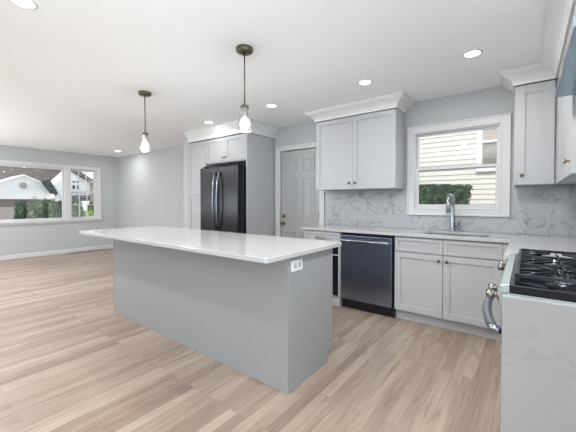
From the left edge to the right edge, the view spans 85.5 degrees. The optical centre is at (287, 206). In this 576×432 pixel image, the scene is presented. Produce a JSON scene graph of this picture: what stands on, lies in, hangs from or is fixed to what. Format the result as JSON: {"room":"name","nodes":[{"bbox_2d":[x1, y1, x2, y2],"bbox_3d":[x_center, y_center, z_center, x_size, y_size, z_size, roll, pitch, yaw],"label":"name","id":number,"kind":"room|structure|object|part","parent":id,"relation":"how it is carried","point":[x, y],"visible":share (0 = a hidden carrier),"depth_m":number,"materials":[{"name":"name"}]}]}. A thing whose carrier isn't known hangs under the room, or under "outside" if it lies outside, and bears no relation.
{"room":"kitchen","nodes":[
{"label":"kitchen","id":0,"kind":"room"},
{"bbox_2d":[0,145,118,255],"bbox_3d":[-6.872,-0.074,5.590,0.150,2.430,7.300,1,1,38],"label":"wall","id":1,"kind":"structure","parent":0,"point":[32,238],"depth_m":7.42,"materials":[{"name":"grey paint"}]},
{"bbox_2d":[0,159,101,225],"bbox_3d":[-5.779,-0.307,6.957,0.195,1.390,2.945,1,1,38],"label":"window","id":2,"kind":"structure","parent":1,"relation":"in","point":[66,170],"depth_m":7.49,"materials":[{"name":"white wood"}]},
{"bbox_3d":[-6.005,-0.303,6.690,0.040,1.210,2.025,1,1,38],"label":"picture sash","id":3,"kind":"part","parent":2,"relation":"part of","materials":[{"name":"white"}]},
{"bbox_3d":[-5.731,0.331,6.931,0.075,0.030,2.945,1,1,38],"label":"sill","id":4,"kind":"part","parent":2,"relation":"part of","materials":[{"name":"white wood"}]},
{"bbox_3d":[-5.170,-0.640,7.839,0.030,0.575,0.575,1,1,38],"label":"sash","id":5,"kind":"part","parent":2,"relation":"part of","materials":[{"name":"white"}]},
{"bbox_3d":[-5.138,-0.055,7.825,0.030,0.675,0.575,1,1,38],"label":"sash","id":6,"kind":"part","parent":2,"relation":"part of","materials":[{"name":"white wood"}]},
{"bbox_2d":[0,244,112,260],"bbox_3d":[-6.763,1.095,5.616,0.016,0.093,7.160,1,1,38],"label":"baseboard","id":7,"kind":"structure","parent":1,"relation":"attached to","point":[26,255],"depth_m":7.27,"materials":[{"name":"white wood"}]},
{"bbox_2d":[184,134,214,228],"bbox_3d":[-1.595,-0.076,5.739,0.140,2.430,0.638,1,1,38],"label":"wall","id":8,"kind":"structure","parent":0,"point":[186,144],"depth_m":5.48,"materials":[{"name":"grey paint"}]},
{"bbox_2d":[0,248,500,431],"bbox_3d":[-3.066,1.251,2.786,9.630,0.120,7.450,1,1,38],"label":"floor","id":9,"kind":"structure","parent":0,"point":[69,362],"depth_m":2.21,"materials":[{"name":"brown wood"}]},
{"bbox_2d":[189,140,220,229],"bbox_3d":[-1.355,0.017,5.536,0.479,2.250,0.667,1,1,38],"label":"pantry cabinet","id":10,"kind":"object","parent":9,"relation":"on","point":[197,150],"visible":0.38,"depth_m":5.33,"materials":[{"name":"grey wood"}]},
{"bbox_3d":[-1.534,0.416,5.309,0.470,1.230,0.020,1,1,38],"label":"door","id":11,"kind":"part","parent":10,"relation":"part of","materials":[{"name":"white wood"}]},
{"bbox_3d":[-1.534,-0.649,5.290,0.470,0.888,0.020,1,1,38],"label":"door","id":12,"kind":"part","parent":10,"relation":"part of","materials":[{"name":"white wood"}]},
{"bbox_2d":[113,239,332,394],"bbox_3d":[-0.784,0.746,2.985,2.472,0.882,0.620,1,1,38],"label":"kitchen island","id":13,"kind":"object","parent":9,"relation":"on","point":[270,323],"visible":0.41,"depth_m":2.34,"materials":[{"name":"paint"}]},
{"bbox_3d":[-1.773,0.733,3.712,0.018,0.882,0.571,1,1,38],"label":"panel","id":14,"kind":"part","parent":13,"relation":"part of","materials":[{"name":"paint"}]},
{"bbox_2d":[79,226,341,263],"bbox_3d":[-0.947,0.288,2.989,2.793,0.030,0.920,1,1,38],"label":"island countertop","id":15,"kind":"structure","parent":13,"relation":"on","point":[265,249],"depth_m":2.48,"materials":[{"name":"stone"}]},
{"bbox_2d":[291,258,302,271],"bbox_3d":[0.059,0.383,2.056,0.009,0.076,0.122,1,1,38],"label":"outlet","id":16,"kind":"object","parent":13,"relation":"attached to","point":[296,263],"depth_m":2.05,"materials":[{"name":"white plastic"}]},
{"bbox_3d":[0.165,0.759,2.225,0.018,0.882,0.571,1,1,38],"label":"panel","id":17,"kind":"part","parent":13,"relation":"part of","materials":[{"name":"paint"}]},
{"bbox_3d":[0.105,0.787,2.645,0.610,0.588,0.020,1,1,38],"label":"door","id":18,"kind":"part","parent":13,"relation":"part of","materials":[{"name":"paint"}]},
{"bbox_2d":[200,163,245,233],"bbox_3d":[-0.859,0.242,4.999,0.875,1.760,0.845,1,1,38],"label":"refrigerator","id":19,"kind":"object","parent":9,"relation":"on","point":[223,188],"visible":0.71,"depth_m":4.63,"materials":[{"name":"black metal"}]},
{"bbox_3d":[-1.205,-0.099,4.883,0.430,1.025,0.090,1,1,38],"label":"door","id":20,"kind":"part","parent":19,"relation":"part of","materials":[{"name":"grey metal"}]},
{"bbox_3d":[-1.117,-0.098,4.710,0.022,0.861,0.082,1,1,38],"label":"handle","id":21,"kind":"part","parent":19,"relation":"part of","materials":[{"name":"silver metal"}]},
{"bbox_3d":[-1.046,-0.097,4.655,0.022,0.861,0.082,1,1,38],"label":"handle","id":22,"kind":"part","parent":19,"relation":"part of","materials":[{"name":"silver metal"}]},
{"bbox_3d":[-0.862,-0.094,4.619,0.424,1.025,0.090,1,1,38],"label":"door","id":23,"kind":"part","parent":19,"relation":"part of","materials":[{"name":"grey metal"}]},
{"bbox_2d":[206,133,274,235],"bbox_3d":[-0.789,0.025,5.101,0.944,2.249,0.667,1,1,38],"label":"tall cabinet","id":24,"kind":"object","parent":9,"relation":"on","point":[257,152],"visible":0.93,"depth_m":4.81,"materials":[{"name":"grey wood"}]},
{"bbox_3d":[-1.160,-0.901,4.998,0.457,0.375,0.020,1,1,38],"label":"door","id":25,"kind":"part","parent":24,"relation":"part of","materials":[{"name":"white wood"}]},
{"bbox_2d":[184,118,278,142],"bbox_3d":[-0.964,-1.194,5.180,1.507,0.172,0.720,1,1,38],"label":"crown molding","id":26,"kind":"structure","parent":24,"relation":"attached to","point":[229,128],"depth_m":4.86,"materials":[{"name":"white wood"}]},
{"bbox_3d":[-0.795,-0.896,4.718,0.456,0.375,0.020,1,1,38],"label":"door","id":27,"kind":"part","parent":24,"relation":"part of","materials":[{"name":"white wood"}]},
{"bbox_3d":[-0.414,0.029,4.832,0.021,2.249,0.637,1,1,38],"label":"panel","id":28,"kind":"part","parent":24,"relation":"part of","materials":[{"name":"grey wood"}]},
{"bbox_2d":[304,230,342,306],"bbox_3d":[0.589,0.727,4.058,0.518,0.881,0.662,1,1,38],"label":"base cabinet","id":29,"kind":"object","parent":9,"relation":"on","point":[308,234],"visible":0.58,"depth_m":3.71,"materials":[{"name":"white wood"}]},
{"bbox_3d":[0.413,0.374,3.825,0.505,0.147,0.020,1,1,38],"label":"drawer","id":30,"kind":"part","parent":29,"relation":"part of","materials":[{"name":"white wood"}]},
{"bbox_3d":[0.411,0.754,3.833,0.470,0.587,0.018,1,1,38],"label":"glass","id":31,"kind":"part","parent":29,"relation":"part of","materials":[{"name":"black glass"}]},
{"bbox_2d":[340,232,394,317],"bbox_3d":[1.036,0.736,3.695,0.624,0.870,0.695,1,1,38],"label":"dishwasher","id":32,"kind":"object","parent":9,"relation":"on","point":[367,260],"visible":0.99,"depth_m":3.44,"materials":[{"name":"black metal"}]},
{"bbox_3d":[0.836,0.387,3.436,0.550,0.038,0.051,1,1,38],"label":"handle","id":33,"kind":"part","parent":32,"relation":"part of","materials":[{"name":"silver metal"}]},
{"bbox_2d":[395,236,508,340],"bbox_3d":[1.695,0.742,3.213,0.998,0.881,0.657,1,1,38],"label":"base cabinet","id":34,"kind":"object","parent":9,"relation":"on","point":[443,283],"visible":0.91,"depth_m":2.97,"materials":[{"name":"white wood"}]},
{"bbox_3d":[1.308,0.385,3.138,0.458,0.142,0.020,1,1,38],"label":"false drawer","id":35,"kind":"part","parent":34,"relation":"part of","materials":[{"name":"white wood"}]},
{"bbox_3d":[1.308,0.769,3.145,0.458,0.606,0.020,1,1,38],"label":"door","id":36,"kind":"part","parent":34,"relation":"part of","materials":[{"name":"white wood"}]},
{"bbox_3d":[1.679,0.774,2.860,0.466,0.606,0.020,1,1,38],"label":"door","id":37,"kind":"part","parent":34,"relation":"part of","materials":[{"name":"white wood"}]},
{"bbox_3d":[1.679,0.390,2.853,0.466,0.142,0.020,1,1,38],"label":"false drawer","id":38,"kind":"part","parent":34,"relation":"part of","materials":[{"name":"white wood"}]},
{"bbox_2d":[482,248,575,431],"bbox_3d":[1.277,0.699,1.379,0.699,0.912,0.887,1,1,38],"label":"gas range","id":39,"kind":"object","parent":9,"relation":"on","point":[525,274],"visible":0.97,"depth_m":1.24,"materials":[{"name":"silver metal"}]},
{"bbox_3d":[1.033,0.470,1.548,0.102,0.026,0.835,1,1,38],"label":"handle","id":40,"kind":"part","parent":39,"relation":"part of","materials":[{"name":"silver metal"}]},
{"bbox_3d":[0.823,0.349,1.253,0.046,0.044,0.044,1,1,38],"label":"control knob","id":41,"kind":"part","parent":39,"relation":"part of","materials":[{"name":"silver metal"}]},
{"bbox_3d":[0.883,0.348,1.333,0.046,0.044,0.044,1,1,38],"label":"control knob","id":42,"kind":"part","parent":39,"relation":"part of","materials":[{"name":"silver metal"}]},
{"bbox_2d":[500,320,501,431],"bbox_3d":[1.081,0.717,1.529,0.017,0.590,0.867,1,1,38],"label":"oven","id":43,"kind":"object","parent":39,"relation":"in","point":[501,320],"depth_m":1.19,"materials":[{"name":"silver"}]},
{"bbox_3d":[1.212,0.340,1.761,0.046,0.044,0.044,1,1,38],"label":"control knob","id":44,"kind":"part","parent":39,"relation":"part of","materials":[{"name":"silver metal"}]},
{"bbox_3d":[1.081,0.333,1.525,0.036,0.100,0.883,1,1,38],"label":"control panel","id":45,"kind":"part","parent":39,"relation":"part of","materials":[{"name":"silver metal"}]},
{"bbox_2d":[510,253,575,301],"bbox_3d":[1.325,0.301,1.335,0.578,0.031,0.887,1,1,38],"label":"cooktop","id":46,"kind":"object","parent":39,"relation":"in","point":[523,287],"depth_m":1.15,"materials":[{"name":"black metal"}]},
{"bbox_3d":[1.066,0.281,1.196,0.100,0.014,0.099,1,1,38],"label":"burner","id":47,"kind":"part","parent":39,"relation":"part of","materials":[{"name":"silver metal"}]},
{"bbox_2d":[501,294,575,431],"bbox_3d":[1.043,0.775,0.979,0.619,0.892,0.032,1,1,38],"label":"end panel","id":48,"kind":"object","parent":9,"relation":"on","point":[538,359],"visible":1,"depth_m":1.09,"materials":[{"name":"stone"}]},
{"bbox_3d":[2.072,0.757,2.345,0.648,0.881,1.573,1,1,38],"label":"cabinet","id":49,"kind":"object","parent":9,"relation":"on","visible":0},
{"bbox_2d":[301,224,575,259],"bbox_3d":[1.199,0.288,2.996,2.839,0.030,1.574,1,1,38],"label":"countertop","id":50,"kind":"structure","parent":49,"relation":"on","point":[516,241],"depth_m":2.91,"materials":[{"name":"stone"}]},
{"bbox_2d":[446,194,460,230],"bbox_3d":[1.778,0.059,3.398,0.174,0.413,0.096,0,1,-16],"label":"faucet","id":51,"kind":"object","parent":50,"relation":"on","point":[448,209],"visible":0.99,"depth_m":3.40,"materials":[{"name":"silver metal"}]},
{"bbox_3d":[1.774,0.060,3.389,0.166,0.413,0.060,-1,1,-44],"label":"spout","id":52,"kind":"part","parent":51,"relation":"part of","materials":[{"name":"silver metal"}]},
{"bbox_2d":[429,233,488,236],"bbox_3d":[1.719,0.397,3.182,0.604,0.194,0.414,1,1,38],"label":"sink","id":53,"kind":"object","parent":50,"relation":"in","point":[429,233],"visible":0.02,"depth_m":3.34,"materials":[{"name":"silver metal"}]},
{"bbox_2d":[0,0,575,156],"bbox_3d":[-3.066,-1.299,2.741,9.630,0.120,7.450,1,1,38],"label":"ceiling","id":54,"kind":"structure","parent":0,"point":[73,72],"depth_m":2.63,"materials":[{"name":"white paint"}]},
{"bbox_2d":[9,0,38,9],"bbox_3d":[-1.581,-1.220,1.861,0.144,0.006,0.144,1,1,38],"label":"recessed light","id":55,"kind":"object","parent":54,"relation":"in","point":[26,4],"visible":1,"depth_m":1.88,"materials":[{"name":"white"}]},
{"bbox_2d":[138,90,150,151],"bbox_3d":[-1.562,-0.930,3.409,0.132,0.640,0.132,1,1,38],"label":"pendant light","id":56,"kind":"object","parent":54,"relation":"hanging from","point":[145,146],"visible":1,"depth_m":3.39,"materials":[{"name":"glass"}]},
{"bbox_2d":[142,132,147,140],"bbox_3d":[-1.562,-0.768,3.412,0.066,0.095,0.066,1,1,38],"label":"socket","id":57,"kind":"object","parent":56,"relation":"attached to","point":[144,134],"depth_m":3.39,"materials":[{"name":"brown metal"}]},
{"bbox_3d":[-1.562,-1.014,3.408,0.010,0.407,0.011,1,1,38],"label":"rod","id":58,"kind":"part","parent":56,"relation":"part of","materials":[{"name":"brown metal"}]},
{"bbox_3d":[-1.562,-0.674,3.414,0.074,0.092,0.074,1,1,38],"label":"bulb","id":59,"kind":"part","parent":56,"relation":"part of","materials":[{"name":"white glass"}]},
{"bbox_2d":[236,44,252,132],"bbox_3d":[-0.338,-0.913,2.429,0.132,0.640,0.132,1,1,38],"label":"pendant light","id":60,"kind":"object","parent":54,"relation":"hanging from","point":[244,50],"visible":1,"depth_m":2.41,"materials":[{"name":"brown metal"}]},
{"bbox_2d":[240,104,248,116],"bbox_3d":[-0.338,-0.751,2.432,0.066,0.095,0.066,1,1,38],"label":"socket","id":61,"kind":"object","parent":60,"relation":"attached to","point":[244,107],"depth_m":2.41,"materials":[{"name":"brown metal"}]},
{"bbox_3d":[-0.338,-0.682,2.433,0.120,0.176,0.120,1,1,38],"label":"lamp shade","id":62,"kind":"part","parent":60,"relation":"part of","materials":[{"name":"clear glass"}]},
{"bbox_3d":[-0.338,-0.997,2.428,0.010,0.407,0.011,1,1,38],"label":"rod","id":63,"kind":"part","parent":60,"relation":"part of","materials":[{"name":"brown metal"}]},
{"bbox_3d":[-0.338,-0.657,2.433,0.074,0.092,0.074,1,1,38],"label":"bulb","id":64,"kind":"part","parent":60,"relation":"part of","materials":[{"name":"white glass"}]},
{"bbox_2d":[266,104,276,107],"bbox_3d":[-0.204,-1.255,3.867,0.144,0.006,0.144,1,1,38],"label":"recessed light","id":65,"kind":"object","parent":54,"relation":"in","point":[267,105],"visible":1,"depth_m":3.85,"materials":[{"name":"white"}]},
{"bbox_2d":[358,79,372,84],"bbox_3d":[0.768,-1.242,3.108,0.144,0.006,0.144,1,1,38],"label":"recessed light","id":66,"kind":"object","parent":54,"relation":"in","point":[365,81],"visible":1,"depth_m":3.11,"materials":[{"name":"white"}]},
{"bbox_2d":[462,49,482,57],"bbox_3d":[1.484,-1.232,2.508,0.144,0.006,0.144,1,1,38],"label":"recessed light","id":67,"kind":"object","parent":54,"relation":"in","point":[476,52],"visible":1,"depth_m":2.50,"materials":[{"name":"white"}]},
{"bbox_2d":[118,77,575,236],"bbox_3d":[-0.846,-0.075,5.654,9.630,2.430,0.140,1,1,38],"label":"wall","id":68,"kind":"structure","parent":0,"point":[150,184],"depth_m":6.72,"materials":[{"name":"grey paint"}]},
{"bbox_2d":[280,148,318,238],"bbox_3d":[0.175,0.136,4.777,0.730,2.016,0.113,1,1,38],"label":"door","id":69,"kind":"structure","parent":68,"relation":"in","point":[300,196],"depth_m":4.80,"materials":[{"name":"grey"}]},
{"bbox_3d":[0.052,0.639,4.899,0.220,0.530,0.010,1,1,38],"label":"panel","id":70,"kind":"part","parent":69,"relation":"part of","materials":[{"name":"grey wood"}]},
{"bbox_3d":[0.052,-0.126,4.886,0.220,0.640,0.010,1,1,38],"label":"panel","id":71,"kind":"part","parent":69,"relation":"part of","materials":[{"name":"grey"}]},
{"bbox_3d":[0.052,-0.646,4.877,0.220,0.200,0.010,1,1,38],"label":"panel","id":72,"kind":"part","parent":69,"relation":"part of","materials":[{"name":"grey wood"}]},
{"bbox_3d":[0.306,-0.123,4.691,0.220,0.640,0.010,1,1,38],"label":"panel","id":73,"kind":"part","parent":69,"relation":"part of","materials":[{"name":"grey"}]},
{"bbox_3d":[0.306,-0.643,4.682,0.220,0.200,0.010,1,1,38],"label":"panel","id":74,"kind":"part","parent":69,"relation":"part of","materials":[{"name":"grey wood"}]},
{"bbox_2d":[275,142,324,236],"bbox_3d":[0.165,0.098,4.775,0.910,2.115,0.028,1,1,38],"label":"trim","id":75,"kind":"structure","parent":68,"relation":"attached to","point":[278,150],"depth_m":4.99,"materials":[{"name":"white wood"}]},
{"bbox_2d":[316,108,404,190],"bbox_3d":[0.890,-0.677,3.983,1.072,0.908,0.358,1,1,38],"label":"upper cabinet","id":76,"kind":"object","parent":68,"relation":"attached to","point":[364,151],"visible":1,"depth_m":3.80,"materials":[{"name":"white wood"}]},
{"bbox_3d":[0.592,-0.675,4.035,0.528,0.897,0.020,1,1,38],"label":"door","id":77,"kind":"part","parent":76,"relation":"part of","materials":[{"name":"white wood"}]},
{"bbox_2d":[304,92,414,122],"bbox_3d":[0.868,-1.195,3.944,1.296,0.128,0.450,1,1,38],"label":"crown molding","id":78,"kind":"structure","parent":76,"relation":"attached to","point":[401,101],"depth_m":3.71,"materials":[{"name":"white wood"}]},
{"bbox_3d":[1.015,-0.669,3.710,0.534,0.897,0.020,1,1,38],"label":"door","id":79,"kind":"part","parent":76,"relation":"part of","materials":[{"name":"white wood"}]},
{"bbox_2d":[325,186,575,236],"bbox_3d":[1.672,0.025,3.628,2.865,0.470,0.008,1,1,38],"label":"backsplash","id":80,"kind":"structure","parent":68,"relation":"attached to","point":[539,210],"depth_m":3.37,"materials":[{"name":"stone"}]},
{"bbox_2d":[407,113,510,216],"bbox_3d":[1.881,-0.427,3.510,1.020,1.050,0.130,1,1,38],"label":"window","id":81,"kind":"structure","parent":68,"relation":"in","point":[502,122],"depth_m":3.40,"materials":[{"name":"white wood"}]},
{"bbox_3d":[1.870,-0.229,3.499,0.824,0.458,0.026,1,1,38],"label":"sash","id":82,"kind":"part","parent":81,"relation":"part of","materials":[{"name":"white"}]},
{"bbox_3d":[1.887,-0.638,3.515,0.824,0.432,0.024,1,1,38],"label":"sash","id":83,"kind":"part","parent":81,"relation":"part of","materials":[{"name":"white"}]},
{"bbox_2d":[514,79,556,185],"bbox_3d":[2.297,-0.658,2.903,0.302,0.908,0.358,1,1,38],"label":"upper cabinet","id":84,"kind":"object","parent":68,"relation":"attached to","point":[535,114],"visible":0.97,"depth_m":2.79,"materials":[{"name":"white wood"}]},
{"bbox_2d":[499,0,575,95],"bbox_3d":[1.482,-1.160,1.930,0.408,0.128,2.898,1,1,38],"label":"crown molding","id":85,"kind":"structure","parent":84,"relation":"attached to","point":[559,13],"depth_m":2.34,"materials":[{"name":"white wood"}]},
{"bbox_3d":[0.648,0.027,-0.182,0.150,2.430,7.300,1,1,38],"label":"wall","id":86,"kind":"structure","parent":0,"visible":0},
{"bbox_2d":[556,13,575,183],"bbox_3d":[2.076,-0.644,2.110,0.385,0.908,1.223,1,1,38],"label":"upper cabinet","id":87,"kind":"object","parent":86,"relation":"attached to","point":[566,105],"visible":0.76,"depth_m":2.11,"materials":[{"name":"white wood"}]},
{"label":"outside","id":88,"kind":"structure","parent":0,"visible":0},
{"bbox_3d":[-5.667,1.523,29.597,105.000,0.200,80.000,1,1,38],"label":"ground","id":89,"kind":"structure","parent":88,"visible":0},
{"bbox_2d":[0,166,90,219],"bbox_3d":[-31.721,-2.801,33.766,7.700,8.300,23.000,1,1,38],"label":"house","id":90,"kind":"structure","parent":89,"relation":"on","point":[16,183],"depth_m":35.61,"materials":[{"name":"white"}]},
{"bbox_3d":[-31.141,0.701,31.963,0.070,1.360,4.950,1,1,38],"label":"garage door","id":91,"kind":"part","parent":90,"relation":"part of","materials":[{"name":"grey"}]},
{"bbox_2d":[19,182,26,187],"bbox_3d":[-29.098,-2.379,34.267,0.060,0.680,0.680,1,1,38],"label":"gable vent","id":92,"kind":"object","parent":90,"relation":"attached to","point":[21,184],"depth_m":34.23,"materials":[{"name":"grey"}]},
{"bbox_2d":[89,179,93,207],"bbox_3d":[-20.921,-1.027,38.176,2.300,4.600,5.300,1,1,38],"label":"house","id":93,"kind":"structure","parent":89,"relation":"on","point":[90,180],"depth_m":36.48,"materials":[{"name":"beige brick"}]},
{"bbox_2d":[419,184,472,204],"bbox_3d":[2.652,0.677,6.287,1.832,2.304,0.806,1,1,38],"label":"clipped hedge","id":94,"kind":"object","parent":89,"relation":"on","point":[429,193],"visible":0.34,"depth_m":5.74,"materials":[{"name":"green plant"}]},
{"bbox_2d":[419,128,496,204],"bbox_3d":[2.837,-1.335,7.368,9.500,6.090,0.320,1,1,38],"label":"house","id":95,"kind":"structure","parent":89,"relation":"on","point":[472,147],"depth_m":6.57,"materials":[{"name":"white"}]},
{"bbox_3d":[4.276,-1.318,6.119,0.795,0.040,0.050,1,1,38],"label":"meeting rail","id":96,"kind":"part","parent":95,"relation":"part of","materials":[{"name":"white"}]},
{"bbox_2d":[482,142,496,163],"bbox_3d":[4.281,-1.043,6.129,0.795,0.490,0.008,1,1,38],"label":"blind","id":97,"kind":"object","parent":95,"relation":"hanging from","point":[489,149],"depth_m":6.29,"materials":[{"name":"grey"}]},
{"bbox_2d":[483,128,496,140],"bbox_3d":[4.281,-1.793,6.116,0.795,0.890,0.008,1,1,38],"label":"blind","id":98,"kind":"object","parent":95,"relation":"hanging from","point":[489,134],"depth_m":6.28,"materials":[{"name":"beige"}]},
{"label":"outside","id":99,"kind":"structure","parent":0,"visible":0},
{"bbox_3d":[-20.319,1.635,16.261,28.000,0.040,17.000,1,1,38],"label":"driveway","id":100,"kind":"object","parent":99,"visible":0},
{"bbox_2d":[13,198,27,218],"bbox_3d":[-13.657,0.620,16.018,0.770,2.116,0.749,-1,1,-33],"label":"evergreen shrub","id":101,"kind":"object","parent":100,"relation":"on","point":[20,210],"visible":0.33,"depth_m":15.80,"materials":[{"name":"green plant"}]},
{"bbox_2d":[26,196,43,218],"bbox_3d":[-12.656,0.561,15.572,0.753,2.212,0.709,1,1,30],"label":"evergreen shrub","id":102,"kind":"object","parent":100,"relation":"on","point":[36,208],"visible":0.66,"depth_m":15.40,"materials":[{"name":"green plant"}]},
{"bbox_2d":[41,198,48,217],"bbox_3d":[-13.057,0.578,16.821,0.647,2.134,0.710,1,1,38],"label":"evergreen shrub","id":103,"kind":"object","parent":100,"relation":"on","point":[44,214],"visible":0.3,"depth_m":16.64,"materials":[{"name":"green plant"}]},
{"bbox_2d":[47,198,61,217],"bbox_3d":[-12.169,0.582,16.218,0.731,2.154,0.673,1,1,38],"label":"evergreen shrub","id":104,"kind":"object","parent":100,"relation":"on","point":[54,210],"visible":0.48,"depth_m":16.04,"materials":[{"name":"green plant"}]},
{"bbox_2d":[58,197,61,216],"bbox_3d":[-12.601,0.546,17.478,0.758,2.177,0.705,1,1,38],"label":"evergreen shrub","id":105,"kind":"object","parent":100,"relation":"on","point":[59,202],"visible":0.06,"depth_m":17.25,"materials":[{"name":"green plant"}]},
{"bbox_2d":[72,197,84,216],"bbox_3d":[-12.007,0.515,17.738,0.774,2.229,0.689,1,1,38],"label":"evergreen shrub","id":106,"kind":"object","parent":100,"relation":"on","point":[75,208],"visible":0.38,"depth_m":17.57,"materials":[{"name":"green plant"}]},
{"bbox_2d":[84,207,93,216],"bbox_3d":[-10.012,0.840,15.697,0.757,1.650,0.572,0,1,26],"label":"evergreen shrub","id":107,"kind":"object","parent":100,"relation":"on","point":[90,212],"visible":0.09,"depth_m":15.60,"materials":[{"name":"green plant"}]},
{"bbox_2d":[88,201,93,210],"bbox_3d":[-11.453,0.646,18.089,0.696,1.991,0.540,1,1,38],"label":"evergreen shrub","id":108,"kind":"object","parent":100,"relation":"on","point":[90,202],"visible":0.12,"depth_m":17.95,"materials":[{"name":"green plant"}]},
{"bbox_3d":[1.433,-0.900,1.243,0.356,0.365,0.922,1,1,38],"label":"cabinet","id":109,"kind":"object","parent":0,"visible":0},
{"bbox_2d":[555,18,575,97],"bbox_3d":[1.404,-0.659,1.272,0.431,0.113,0.905,1,1,38],"label":"range hood","id":110,"kind":"object","parent":109,"relation":"attached to","point":[566,85],"visible":1,"depth_m":1.41,"materials":[{"name":"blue metal"}]}
]}

